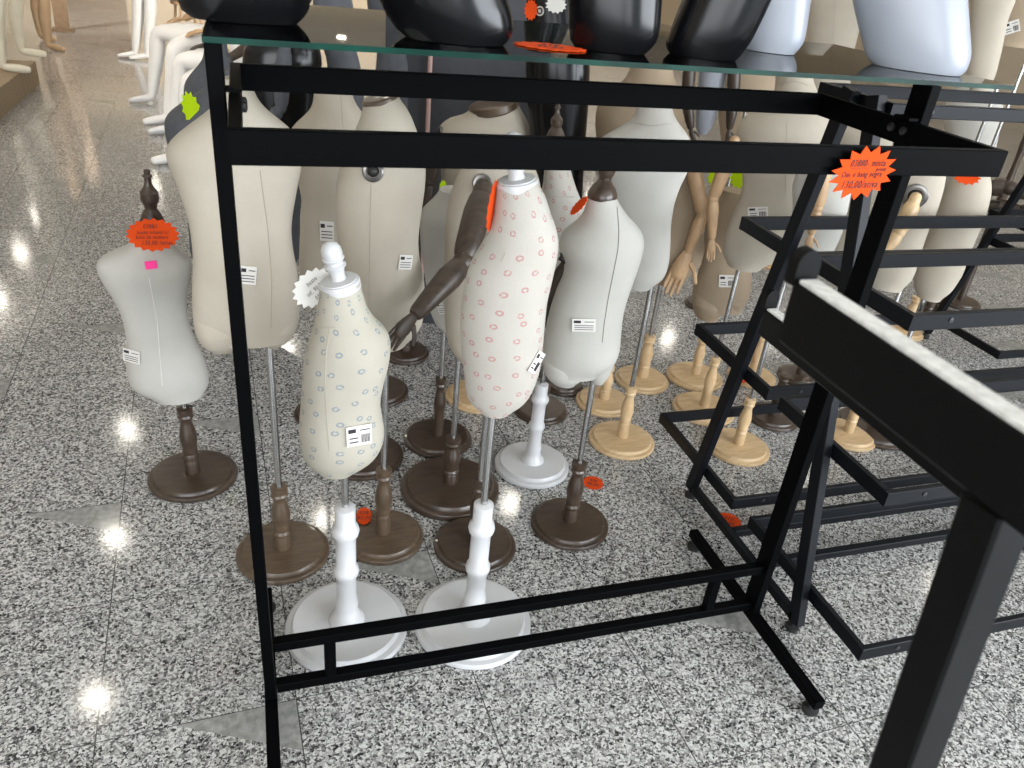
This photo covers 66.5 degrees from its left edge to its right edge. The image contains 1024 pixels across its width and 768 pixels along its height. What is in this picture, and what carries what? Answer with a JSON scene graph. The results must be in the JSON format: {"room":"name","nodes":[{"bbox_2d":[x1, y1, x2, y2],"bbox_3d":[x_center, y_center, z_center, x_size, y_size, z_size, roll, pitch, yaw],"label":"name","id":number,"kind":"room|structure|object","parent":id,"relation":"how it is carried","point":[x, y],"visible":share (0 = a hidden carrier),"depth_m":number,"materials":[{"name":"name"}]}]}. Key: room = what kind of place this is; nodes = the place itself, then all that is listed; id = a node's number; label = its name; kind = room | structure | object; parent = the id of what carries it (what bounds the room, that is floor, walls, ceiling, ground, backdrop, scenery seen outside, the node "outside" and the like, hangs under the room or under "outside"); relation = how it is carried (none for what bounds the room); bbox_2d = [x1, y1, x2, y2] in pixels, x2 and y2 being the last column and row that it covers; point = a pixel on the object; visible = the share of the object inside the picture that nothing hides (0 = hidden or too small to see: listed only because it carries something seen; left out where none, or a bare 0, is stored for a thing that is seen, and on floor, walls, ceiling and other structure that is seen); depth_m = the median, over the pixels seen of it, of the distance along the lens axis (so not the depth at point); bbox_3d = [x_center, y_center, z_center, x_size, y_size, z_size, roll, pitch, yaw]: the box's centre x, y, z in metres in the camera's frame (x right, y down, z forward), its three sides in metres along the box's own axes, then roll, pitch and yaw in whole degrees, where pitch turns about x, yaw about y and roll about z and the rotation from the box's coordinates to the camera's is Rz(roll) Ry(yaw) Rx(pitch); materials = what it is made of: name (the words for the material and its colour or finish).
{"room":"mannequin shop","nodes":[
{"label":"mannequin shop","id":0,"kind":"room"},
{"bbox_2d":[0,0,1023,767],"bbox_3d":[-0.688,-3.023,8.311,16.000,0.080,25.000,-4,31,-17],"label":"floor","id":1,"kind":"structure","parent":0,"point":[130,637],"depth_m":2.17,"materials":[{"name":"stone"}]},
{"bbox_2d":[0,60,39,118],"bbox_3d":[-5.083,-2.127,5.646,2.530,0.190,2.210,-4,31,-17],"label":"podium","id":2,"kind":"object","parent":1,"relation":"on","point":[14,86],"visible":0.92,"depth_m":6.30,"materials":[{"name":"beige wood"}]},
{"bbox_2d":[0,0,46,72],"bbox_3d":[-4.126,-3.487,6.286,0.282,1.714,0.951,-4,31,-17],"label":"mannequin","id":3,"kind":"object","parent":2,"relation":"on","point":[15,8],"visible":1,"depth_m":6.80},
{"bbox_2d":[30,0,64,51],"bbox_3d":[-5.072,-4.523,8.302,0.416,1.715,0.853,-4,31,-17],"label":"mannequin","id":4,"kind":"object","parent":1,"relation":"on","point":[40,9],"visible":1,"depth_m":8.37},
{"bbox_2d":[51,0,74,32],"bbox_3d":[-5.474,-5.201,9.213,0.250,1.903,0.215,-4,31,-17],"label":"wooden board","id":5,"kind":"object","parent":1,"relation":"on","point":[59,7],"visible":0.87,"depth_m":9.59,"materials":[{"name":"brown wood"}]},
{"bbox_2d":[96,168,237,502],"bbox_3d":[-0.931,-0.123,2.157,0.257,0.947,0.258,16,31,16],"label":"dress form","id":6,"kind":"object","parent":1,"relation":"on","point":[166,365],"visible":0.91,"depth_m":2.11,"materials":[{"name":"white fabric"}]},
{"bbox_2d":[124,350,137,362],"bbox_3d":[-1.023,-0.074,2.096,0.045,0.027,0.004,13,30,12],"label":"print","id":7,"kind":"object","parent":6,"relation":"attached to","point":[130,356],"depth_m":2.10,"materials":[{"name":"black"}]},
{"bbox_2d":[144,260,157,269],"bbox_3d":[-0.913,-0.301,1.975,0.029,0.021,0.008,-10,33,-26],"label":"sticker","id":8,"kind":"object","parent":6,"relation":"attached to","point":[148,264],"visible":1,"depth_m":1.98,"materials":[{"name":"pink paper"}]},
{"bbox_2d":[126,218,179,251],"bbox_3d":[-0.887,-0.368,1.929,0.122,0.074,0.043,-4,31,-17],"label":"price tag","id":9,"kind":"object","parent":6,"relation":"attached to","point":[152,234],"visible":1,"depth_m":1.93,"materials":[{"name":"orange paper"}]},
{"bbox_2d":[170,0,202,23],"bbox_3d":[-3.578,-3.916,8.652,0.331,0.592,0.332,-16,36,-33],"label":"wooden stool","id":10,"kind":"object","parent":1,"relation":"on","point":[175,3],"visible":0.19,"depth_m":8.47,"materials":[{"name":"beige wood"}]},
{"bbox_2d":[117,0,156,58],"bbox_3d":[-3.729,-4.216,8.207,0.538,1.505,0.842,27,36,32],"label":"mannequin","id":11,"kind":"object","parent":10,"relation":"on","point":[143,11],"visible":0.93,"depth_m":8.34},
{"bbox_2d":[184,44,232,95],"bbox_3d":[-1.241,-0.932,3.408,0.291,1.052,0.172,-6,32,-20],"label":"dress form","id":12,"kind":"object","parent":1,"relation":"on","point":[197,79],"visible":0.05,"depth_m":3.15,"materials":[{"name":"grey fabric"}]},
{"bbox_2d":[164,68,300,261],"bbox_3d":[-1.092,-0.727,3.130,0.489,0.999,0.292,-4,31,-17],"label":"dress form","id":13,"kind":"object","parent":1,"relation":"on","point":[175,121],"visible":0.08,"depth_m":2.87,"materials":[{"name":"grey fabric"}]},
{"bbox_2d":[181,91,199,119],"bbox_3d":[-1.161,-0.996,2.823,0.067,0.118,0.024,-4,31,-17],"label":"price tag","id":14,"kind":"object","parent":13,"relation":"attached to","point":[190,106],"visible":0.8,"depth_m":2.82,"materials":[{"name":"green paper"}]},
{"bbox_2d":[166,75,329,584],"bbox_3d":[-0.577,-0.063,1.830,0.247,1.232,0.271,24,34,29],"label":"dress form","id":15,"kind":"object","parent":1,"relation":"on","point":[265,196],"visible":0.82,"depth_m":1.67,"materials":[{"name":"beige fabric"}]},
{"bbox_2d":[241,268,254,282],"bbox_3d":[-0.563,-0.232,1.665,0.031,0.033,0.002,-5,31,-18],"label":"print","id":16,"kind":"object","parent":15,"relation":"attached to","point":[248,274],"depth_m":1.67,"materials":[{"name":"black"}]},
{"bbox_2d":[242,45,321,423],"bbox_3d":[-0.642,-0.434,2.430,0.297,1.269,0.218,-4,31,-17],"label":"dress form","id":17,"kind":"object","parent":1,"relation":"on","point":[289,108],"visible":0.3,"depth_m":2.12,"materials":[{"name":"beige fabric"}]},
{"bbox_2d":[284,241,406,670],"bbox_3d":[-0.363,0.171,1.691,0.298,1.005,0.298,-4,31,-17],"label":"dress form","id":18,"kind":"object","parent":1,"relation":"on","point":[347,356],"visible":0.98,"depth_m":1.58,"materials":[{"name":"beige fabric"}]},
{"bbox_2d":[292,268,329,307],"bbox_3d":[-0.383,-0.185,1.508,0.084,0.074,0.030,-4,31,-17],"label":"price tag","id":19,"kind":"object","parent":18,"relation":"attached to","point":[306,291],"visible":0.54,"depth_m":1.51,"materials":[{"name":"white paper"}]},
{"bbox_2d":[348,428,369,443],"bbox_3d":[-0.310,0.105,1.585,0.045,0.033,0.004,-9,33,-25],"label":"print","id":20,"kind":"object","parent":18,"relation":"attached to","point":[355,435],"depth_m":1.59,"materials":[{"name":"black"}]},
{"bbox_2d":[292,94,402,480],"bbox_3d":[-0.444,-0.266,2.266,0.269,1.176,0.288,27,36,32],"label":"dress form","id":21,"kind":"object","parent":1,"relation":"on","point":[317,185],"visible":0.29,"depth_m":2.08,"materials":[{"name":"beige fabric"}]},
{"bbox_2d":[321,224,332,238],"bbox_3d":[-0.501,-0.413,2.112,0.032,0.040,0.002,3,30,-6],"label":"print","id":22,"kind":"object","parent":21,"relation":"attached to","point":[326,229],"depth_m":2.11,"materials":[{"name":"black"}]},
{"bbox_2d":[313,0,407,408],"bbox_3d":[-0.458,-0.564,2.566,0.277,1.393,0.239,-22,40,-39],"label":"dress form","id":23,"kind":"object","parent":1,"relation":"on","point":[397,389],"visible":0.06,"depth_m":2.32,"materials":[{"name":"grey fabric"}]},
{"bbox_2d":[336,96,425,565],"bbox_3d":[-0.313,-0.085,1.932,0.229,1.218,0.229,-4,31,-17],"label":"dress form","id":24,"kind":"object","parent":1,"relation":"on","point":[378,210],"visible":0.68,"depth_m":1.71,"materials":[{"name":"beige fabric"}]},
{"bbox_2d":[356,507,371,524],"bbox_3d":[-0.429,0.382,2.262,0.047,0.002,0.081,-4,31,-17],"label":"price tag","id":25,"kind":"object","parent":24,"relation":"on","point":[364,515],"visible":1,"depth_m":2.26,"materials":[{"name":"orange paper"}]},
{"bbox_2d":[367,168,378,176],"bbox_3d":[-0.287,-0.440,1.616,0.026,0.026,0.022,-4,31,-17],"label":"socket","id":26,"kind":"object","parent":24,"relation":"attached to","point":[371,172],"depth_m":1.61,"materials":[{"name":"silver metal"}]},
{"bbox_2d":[400,257,411,267],"bbox_3d":[-0.236,-0.271,1.737,0.003,0.030,0.035,30,37,35],"label":"print","id":27,"kind":"object","parent":24,"relation":"attached to","point":[405,262],"depth_m":1.74,"materials":[{"name":"black"}]},
{"bbox_2d":[367,0,428,365],"bbox_3d":[-0.388,-0.719,2.851,0.230,1.392,0.197,-19,38,-37],"label":"dress form","id":28,"kind":"object","parent":1,"relation":"on","point":[408,355],"visible":0.14,"depth_m":2.70,"materials":[{"name":"grey fabric"}]},
{"bbox_2d":[403,185,471,457],"bbox_3d":[-0.213,-0.185,2.475,0.238,0.873,0.234,-4,31,-17],"label":"dress form","id":29,"kind":"object","parent":1,"relation":"on","point":[424,438],"visible":0.48,"depth_m":2.50,"materials":[{"name":"brown wood"}]},
{"bbox_2d":[388,169,539,520],"bbox_3d":[-0.219,-0.073,2.063,0.324,1.086,0.620,21,33,24],"label":"dress form","id":30,"kind":"object","parent":1,"relation":"on","point":[437,488],"visible":0.56,"depth_m":2.06,"materials":[{"name":"brown wood"}]},
{"bbox_2d":[406,0,528,325],"bbox_3d":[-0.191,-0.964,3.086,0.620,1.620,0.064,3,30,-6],"label":"mannequin","id":31,"kind":"object","parent":1,"relation":"on","point":[427,115],"visible":0.11,"depth_m":2.97,"materials":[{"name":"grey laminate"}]},
{"bbox_2d":[419,101,529,413],"bbox_3d":[-0.130,-0.429,2.698,0.347,1.090,0.243,10,30,8],"label":"dress form","id":32,"kind":"object","parent":1,"relation":"on","point":[481,117],"visible":0.26,"depth_m":2.41,"materials":[{"name":"beige fabric"}]},
{"bbox_2d":[433,415,515,573],"bbox_3d":[-0.083,0.234,2.107,0.235,0.537,0.235,-4,31,-17],"label":"stand","id":33,"kind":"object","parent":1,"relation":"on","point":[451,544],"visible":0.49,"depth_m":2.19,"materials":[{"name":"brown wood"}]},
{"bbox_2d":[415,131,557,669],"bbox_3d":[-0.044,0.082,1.686,0.295,1.224,0.295,13,30,12],"label":"dress form","id":34,"kind":"object","parent":1,"relation":"on","point":[508,281],"visible":0.91,"depth_m":1.53,"materials":[{"name":"white fabric"}]},
{"bbox_2d":[486,179,497,231],"bbox_3d":[-0.035,-0.326,1.431,0.005,0.099,0.059,13,30,13],"label":"price tag","id":35,"kind":"object","parent":34,"relation":"attached to","point":[490,209],"visible":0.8,"depth_m":1.42,"materials":[{"name":"orange paper"}]},
{"bbox_2d":[531,354,542,371],"bbox_3d":[0.050,-0.043,1.567,0.001,0.041,0.034,30,37,35],"label":"print","id":36,"kind":"object","parent":34,"relation":"attached to","point":[536,359],"depth_m":1.57,"materials":[{"name":"black"}]},
{"bbox_2d":[495,104,583,488],"bbox_3d":[0.118,-0.225,2.317,0.247,1.160,0.247,-4,31,-17],"label":"dress form","id":37,"kind":"object","parent":1,"relation":"on","point":[530,464],"visible":0.42,"depth_m":2.50,"materials":[{"name":"white paint"}]},
{"bbox_2d":[514,0,589,425],"bbox_3d":[0.136,-0.542,2.532,0.286,1.500,0.203,-4,31,-17],"label":"dress form","id":38,"kind":"object","parent":1,"relation":"on","point":[574,117],"visible":0.18,"depth_m":2.35,"materials":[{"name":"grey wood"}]},
{"bbox_2d":[524,0,537,19],"bbox_3d":[0.054,-1.061,2.213,0.039,0.056,0.007,5,30,-1],"label":"price tag","id":39,"kind":"object","parent":38,"relation":"attached to","point":[531,7],"visible":1,"depth_m":2.21,"materials":[{"name":"orange paper"}]},
{"bbox_2d":[536,6,543,15],"bbox_3d":[0.079,-1.057,2.213,0.025,0.025,0.003,17,31,19],"label":"round emblem","id":40,"kind":"object","parent":38,"relation":"attached to","point":[540,11],"visible":1,"depth_m":2.21,"materials":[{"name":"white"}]},
{"bbox_2d":[546,0,566,13],"bbox_3d":[0.123,-1.061,2.186,0.061,0.044,0.006,6,30,0],"label":"price tag","id":41,"kind":"object","parent":38,"relation":"attached to","point":[557,6],"visible":0.98,"depth_m":2.19,"materials":[{"name":"white paper"}]},
{"bbox_2d":[549,380,583,396],"bbox_3d":[0.205,-0.003,3.080,0.158,0.038,0.158,-4,31,-17],"label":"stand","id":42,"kind":"object","parent":1,"relation":"on","point":[555,390],"visible":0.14,"depth_m":3.03,"materials":[{"name":"brown wood"}]},
{"bbox_2d":[531,171,643,550],"bbox_3d":[0.213,-0.070,2.086,0.255,1.139,0.259,-4,31,-17],"label":"dress form","id":43,"kind":"object","parent":1,"relation":"on","point":[601,253],"visible":0.87,"depth_m":1.97,"materials":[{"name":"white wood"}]},
{"bbox_2d":[570,196,587,214],"bbox_3d":[0.157,-0.419,1.839,0.011,0.060,0.064,-11,34,-28],"label":"price tag","id":44,"kind":"object","parent":43,"relation":"hanging from","point":[579,205],"visible":1,"depth_m":1.84,"materials":[{"name":"orange paper"}]},
{"bbox_2d":[574,321,593,329],"bbox_3d":[0.179,-0.146,1.958,0.052,0.029,0.002,8,30,3],"label":"print","id":45,"kind":"object","parent":43,"relation":"attached to","point":[578,325],"depth_m":1.96,"materials":[{"name":"black"}]},
{"bbox_2d":[583,476,603,489],"bbox_3d":[0.265,0.323,2.555,0.073,0.002,0.077,-4,31,-17],"label":"price tag","id":46,"kind":"object","parent":1,"relation":"on","point":[592,482],"visible":1,"depth_m":2.55,"materials":[{"name":"orange paper"}]},
{"bbox_2d":[576,365,625,417],"bbox_3d":[0.369,-0.085,2.918,0.216,0.369,0.216,-4,31,-17],"label":"stand","id":47,"kind":"object","parent":1,"relation":"on","point":[607,401],"visible":0.67,"depth_m":2.96,"materials":[{"name":"brown wood"}]},
{"bbox_2d":[203,43,1008,767],"bbox_3d":[0.109,0.084,1.572,1.250,1.361,0.615,-4,31,-17],"label":"display rack","id":48,"kind":"object","parent":1,"relation":"on","point":[918,148],"visible":1,"depth_m":1.41,"materials":[{"name":"black metal"}]},
{"bbox_2d":[201,5,1015,89],"bbox_3d":[0.184,-0.639,1.465,1.414,0.008,0.543,-4,31,-17],"label":"glass shelf","id":49,"kind":"object","parent":48,"relation":"on","point":[322,27],"visible":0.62,"depth_m":1.29,"materials":[{"name":"clear glass"}]},
{"bbox_2d":[178,0,311,24],"bbox_3d":[-0.379,-0.845,1.067,0.221,0.636,0.136,-4,31,-17],"label":"bust","id":50,"kind":"object","parent":49,"relation":"on","point":[259,12],"visible":1,"depth_m":1.17,"materials":[{"name":"black plastic"}]},
{"bbox_2d":[379,0,512,46],"bbox_3d":[-0.115,-0.838,1.076,0.291,0.663,0.143,1,30,-9],"label":"bust","id":51,"kind":"object","parent":49,"relation":"on","point":[484,23],"visible":1,"depth_m":1.18,"materials":[{"name":"black plastic"}]},
{"bbox_2d":[514,41,586,51],"bbox_3d":[0.063,-0.555,1.284,0.117,0.002,0.095,-4,31,-17],"label":"price tag","id":52,"kind":"object","parent":49,"relation":"on","point":[554,47],"visible":1,"depth_m":1.28,"materials":[{"name":"orange paper"}]},
{"bbox_2d":[567,0,661,54],"bbox_3d":[0.189,-0.867,1.161,0.175,0.685,0.100,9,30,5],"label":"bust","id":53,"kind":"object","parent":49,"relation":"on","point":[631,27],"visible":1,"depth_m":1.27,"materials":[{"name":"black plastic"}]},
{"bbox_2d":[665,0,771,61],"bbox_3d":[0.397,-0.874,1.196,0.194,0.702,0.092,10,30,7],"label":"bust","id":54,"kind":"object","parent":49,"relation":"on","point":[718,30],"visible":1,"depth_m":1.32,"materials":[{"name":"black plastic"}]},
{"bbox_2d":[746,0,810,54],"bbox_3d":[0.524,-0.982,1.405,0.178,0.706,0.097,12,30,9],"label":"bust","id":55,"kind":"object","parent":49,"relation":"on","point":[782,29],"visible":0.68,"depth_m":1.52,"materials":[{"name":"white plastic"}]},
{"bbox_2d":[852,0,971,75],"bbox_3d":[0.767,-0.952,1.379,0.312,0.726,0.134,17,31,18],"label":"bust","id":56,"kind":"object","parent":49,"relation":"on","point":[923,36],"visible":1,"depth_m":1.47,"materials":[{"name":"white plastic"}]},
{"bbox_2d":[830,146,895,199],"bbox_3d":[0.531,-0.319,1.181,0.129,0.084,0.006,-7,32,-22],"label":"price tag","id":57,"kind":"object","parent":48,"relation":"attached to","point":[863,172],"visible":1,"depth_m":1.18,"materials":[{"name":"orange paper"}]},
{"bbox_2d":[588,107,689,459],"bbox_3d":[0.383,-0.311,2.488,0.360,1.188,0.236,3,30,-6],"label":"dress form","id":58,"kind":"object","parent":1,"relation":"on","point":[648,198],"visible":0.59,"depth_m":2.35,"materials":[{"name":"beige fabric"}]},
{"bbox_2d":[595,68,707,394],"bbox_3d":[0.484,-0.565,2.895,0.470,1.244,0.236,11,30,9],"label":"dress form","id":59,"kind":"object","parent":1,"relation":"on","point":[689,217],"visible":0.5,"depth_m":2.78,"materials":[{"name":"brown wood"}]},
{"bbox_2d":[666,187,751,391],"bbox_3d":[0.797,-0.367,3.064,0.233,0.792,0.233,-15,36,-33],"label":"dress form","id":60,"kind":"object","parent":1,"relation":"on","point":[710,295],"visible":0.7,"depth_m":3.01,"materials":[{"name":"brown wood"}]},
{"bbox_2d":[707,173,714,185],"bbox_3d":[0.743,-0.750,2.843,0.065,0.062,0.022,14,31,14],"label":"price tag","id":61,"kind":"object","parent":60,"relation":"attached to","point":[711,175],"visible":0.24,"depth_m":2.85,"materials":[{"name":"green paper"}]},
{"bbox_2d":[720,277,732,285],"bbox_3d":[0.817,-0.390,2.969,0.055,0.038,0.003,12,30,10],"label":"print","id":62,"kind":"object","parent":60,"relation":"attached to","point":[724,281],"depth_m":2.97,"materials":[{"name":"black"}]},
{"bbox_2d":[729,173,742,188],"bbox_3d":[0.803,-0.726,2.751,0.077,0.073,0.026,15,31,15],"label":"price tag","id":63,"kind":"object","parent":60,"relation":"attached to","point":[736,178],"visible":0.39,"depth_m":2.75,"materials":[{"name":"green paper"}]},
{"bbox_2d":[682,71,746,309],"bbox_3d":[0.907,-0.982,3.648,0.381,1.298,0.161,13,30,12],"label":"dress form","id":64,"kind":"object","parent":1,"relation":"on","point":[704,119],"visible":0.35,"depth_m":3.46,"materials":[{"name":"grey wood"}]},
{"bbox_2d":[721,512,741,526],"bbox_3d":[0.678,0.429,2.448,0.085,0.002,0.085,-4,31,-17],"label":"price tag","id":65,"kind":"object","parent":1,"relation":"on","point":[732,520],"visible":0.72,"depth_m":2.45,"materials":[{"name":"orange paper"}]},
{"bbox_2d":[718,74,774,188],"bbox_3d":[1.089,-1.060,3.821,0.353,1.297,0.189,17,31,18],"label":"dress form","id":66,"kind":"object","parent":1,"relation":"on","point":[756,82],"visible":0.04,"depth_m":3.56,"materials":[{"name":"beige fabric"}]},
{"bbox_2d":[672,76,828,426],"bbox_3d":[0.802,-0.440,2.722,0.373,1.258,0.244,6,30,-1],"label":"dress form","id":67,"kind":"object","parent":1,"relation":"on","point":[761,194],"visible":0.59,"depth_m":2.54,"materials":[{"name":"beige fabric"}]},
{"bbox_2d":[749,208,764,215],"bbox_3d":[0.809,-0.566,2.573,0.060,0.035,0.001,20,33,24],"label":"print","id":68,"kind":"object","parent":67,"relation":"attached to","point":[752,211],"depth_m":2.57,"materials":[{"name":"black"}]},
{"bbox_2d":[751,372,796,431],"bbox_3d":[1.017,0.048,2.982,0.202,0.197,0.202,-4,31,-17],"label":"stand","id":69,"kind":"object","parent":1,"relation":"on","point":[776,422],"visible":0.43,"depth_m":2.96,"materials":[{"name":"brown wood"}]},
{"bbox_2d":[713,174,850,466],"bbox_3d":[0.862,-0.239,2.549,0.231,1.094,0.231,-15,36,-33],"label":"dress form","id":70,"kind":"object","parent":1,"relation":"on","point":[738,447],"visible":0.4,"depth_m":2.62,"materials":[{"name":"brown wood"}]},
{"bbox_2d":[776,364,814,384],"bbox_3d":[1.236,-0.080,3.319,0.189,0.126,0.189,-4,31,-17],"label":"stand","id":71,"kind":"object","parent":1,"relation":"on","point":[797,376],"visible":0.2,"depth_m":3.32,"materials":[{"name":"brown wood"}]},
{"bbox_2d":[727,126,892,388],"bbox_3d":[1.122,-0.499,3.002,0.268,1.143,0.316,-14,35,-31],"label":"dress form","id":72,"kind":"object","parent":1,"relation":"on","point":[851,136],"visible":0.14,"depth_m":2.90,"materials":[{"name":"beige fabric"}]},
{"bbox_2d":[764,0,858,269],"bbox_3d":[1.609,-1.388,4.191,0.355,1.594,0.211,26,35,31],"label":"dress form","id":73,"kind":"object","parent":1,"relation":"on","point":[829,21],"visible":0.13,"depth_m":3.90,"materials":[{"name":"beige fabric"}]},
{"bbox_2d":[659,82,1023,660],"bbox_3d":[1.557,-0.137,2.288,1.816,1.304,1.079,-4,31,-17],"label":"display rack","id":74,"kind":"object","parent":1,"relation":"on","point":[836,267],"visible":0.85,"depth_m":2.04,"materials":[{"name":"black metal"}]},
{"bbox_2d":[834,176,945,451],"bbox_3d":[1.272,-0.275,2.693,0.311,1.089,0.213,4,30,-4],"label":"dress form","id":75,"kind":"object","parent":1,"relation":"on","point":[923,194],"visible":0.39,"depth_m":2.55,"materials":[{"name":"beige fabric"}]},
{"bbox_2d":[907,189,922,198],"bbox_3d":[1.278,-0.596,2.476,0.046,0.046,0.016,19,32,21],"label":"socket","id":76,"kind":"object","parent":75,"relation":"attached to","point":[914,192],"depth_m":2.47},
{"bbox_2d":[758,288,1023,550],"bbox_3d":[0.442,0.634,0.884,0.027,1.152,1.058,-4,31,-17],"label":"rack","id":77,"kind":"object","parent":1,"relation":"on","point":[772,319],"visible":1,"depth_m":0.92,"materials":[{"name":"black metal"}]},
{"bbox_2d":[778,245,1023,767],"bbox_3d":[0.220,0.683,0.499,0.027,1.350,0.728,-4,31,-17],"label":"rack","id":78,"kind":"object","parent":1,"relation":"on","point":[965,429],"visible":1,"depth_m":0.38,"materials":[{"name":"black metal"}]},
{"bbox_2d":[837,177,991,450],"bbox_3d":[1.451,-0.272,2.774,0.295,1.037,0.295,-4,31,-17],"label":"dress form","id":79,"kind":"object","parent":1,"relation":"on","point":[931,284],"visible":0.54,"depth_m":2.60,"materials":[{"name":"beige fabric"}]},
{"bbox_2d":[954,177,980,184],"bbox_3d":[1.431,-0.651,2.455,0.081,0.048,0.017,22,33,26],"label":"price tag","id":80,"kind":"object","parent":79,"relation":"attached to","point":[966,180],"visible":0.5,"depth_m":2.45,"materials":[{"name":"orange paper"}]},
{"bbox_2d":[890,0,1015,341],"bbox_3d":[1.971,-1.026,3.494,0.181,1.725,0.330,-23,40,-40],"label":"dress form","id":81,"kind":"object","parent":1,"relation":"on","point":[988,18],"visible":0.55,"depth_m":3.24,"materials":[{"name":"beige fabric"}]},
{"bbox_2d":[922,72,1002,311],"bbox_3d":[2.239,-0.930,3.881,0.416,1.227,0.233,30,37,35],"label":"dress form","id":82,"kind":"object","parent":1,"relation":"on","point":[963,128],"visible":0.15,"depth_m":3.68,"materials":[{"name":"beige fabric"}]},
{"bbox_2d":[922,175,1023,358],"bbox_3d":[2.896,-0.601,3.553,1.536,1.103,0.656,-4,31,-17],"label":"display rack","id":83,"kind":"object","parent":1,"relation":"on","point":[991,238],"visible":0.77,"depth_m":3.53,"materials":[{"name":"black metal"}]},
{"bbox_2d":[987,198,1023,211],"bbox_3d":[2.354,-0.797,3.618,0.296,0.083,0.083,21,33,24],"label":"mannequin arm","id":84,"kind":"object","parent":83,"relation":"on","point":[994,204],"visible":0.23,"depth_m":3.63},
{"bbox_2d":[991,177,1023,199],"bbox_3d":[2.317,-0.892,3.599,0.299,0.086,0.083,21,33,24],"label":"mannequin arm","id":85,"kind":"object","parent":83,"relation":"on","point":[1000,187],"visible":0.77,"depth_m":3.59},
{"bbox_2d":[922,0,1023,311],"bbox_3d":[2.150,-1.140,3.635,0.354,1.816,0.186,26,35,31],"label":"dress form","id":86,"kind":"object","parent":1,"relation":"on","point":[1014,34],"visible":0.25,"depth_m":3.36,"materials":[{"name":"beige fabric"}]},
{"bbox_2d":[1006,22,1018,32],"bbox_3d":[2.138,-1.526,3.340,0.059,0.048,0.005,22,33,25],"label":"print","id":87,"kind":"object","parent":86,"relation":"attached to","point":[1012,27],"depth_m":3.34,"materials":[{"name":"black"}]},
{"bbox_2d":[949,134,1023,309],"bbox_3d":[2.517,-0.874,4.075,0.221,0.990,0.221,-4,31,-17],"label":"stand","id":88,"kind":"object","parent":1,"relation":"on","point":[961,301],"visible":0.49,"depth_m":4.22,"materials":[{"name":"brown wood"}]},
{"bbox_3d":[-2.452,-2.556,6.610,0.413,0.473,0.413,-4,31,-17],"label":"wooden stool","id":89,"kind":"object","parent":1,"relation":"on","visible":0},
{"bbox_2d":[129,14,227,124],"bbox_3d":[-2.647,-2.882,6.204,0.822,1.390,0.925,-12,34,-28],"label":"mannequin","id":90,"kind":"object","parent":89,"relation":"on","point":[181,37],"visible":0.67,"depth_m":6.43},
{"bbox_3d":[-1.943,-1.995,5.766,0.413,0.433,0.413,-4,31,-17],"label":"wooden stool","id":91,"kind":"object","parent":1,"relation":"on","visible":0},
{"bbox_2d":[148,43,245,163],"bbox_3d":[-2.132,-2.313,5.347,0.809,1.350,0.986,-7,32,-22],"label":"mannequin","id":92,"kind":"object","parent":91,"relation":"on","point":[184,63],"visible":0.35,"depth_m":5.63},
{"bbox_2d":[661,0,1023,108],"bbox_3d":[7.127,-4.889,9.927,0.100,3.000,25.000,-4,31,-17],"label":"wall","id":93,"kind":"structure","parent":0,"point":[1011,58],"depth_m":10.85,"materials":[{"name":"beige paint"}]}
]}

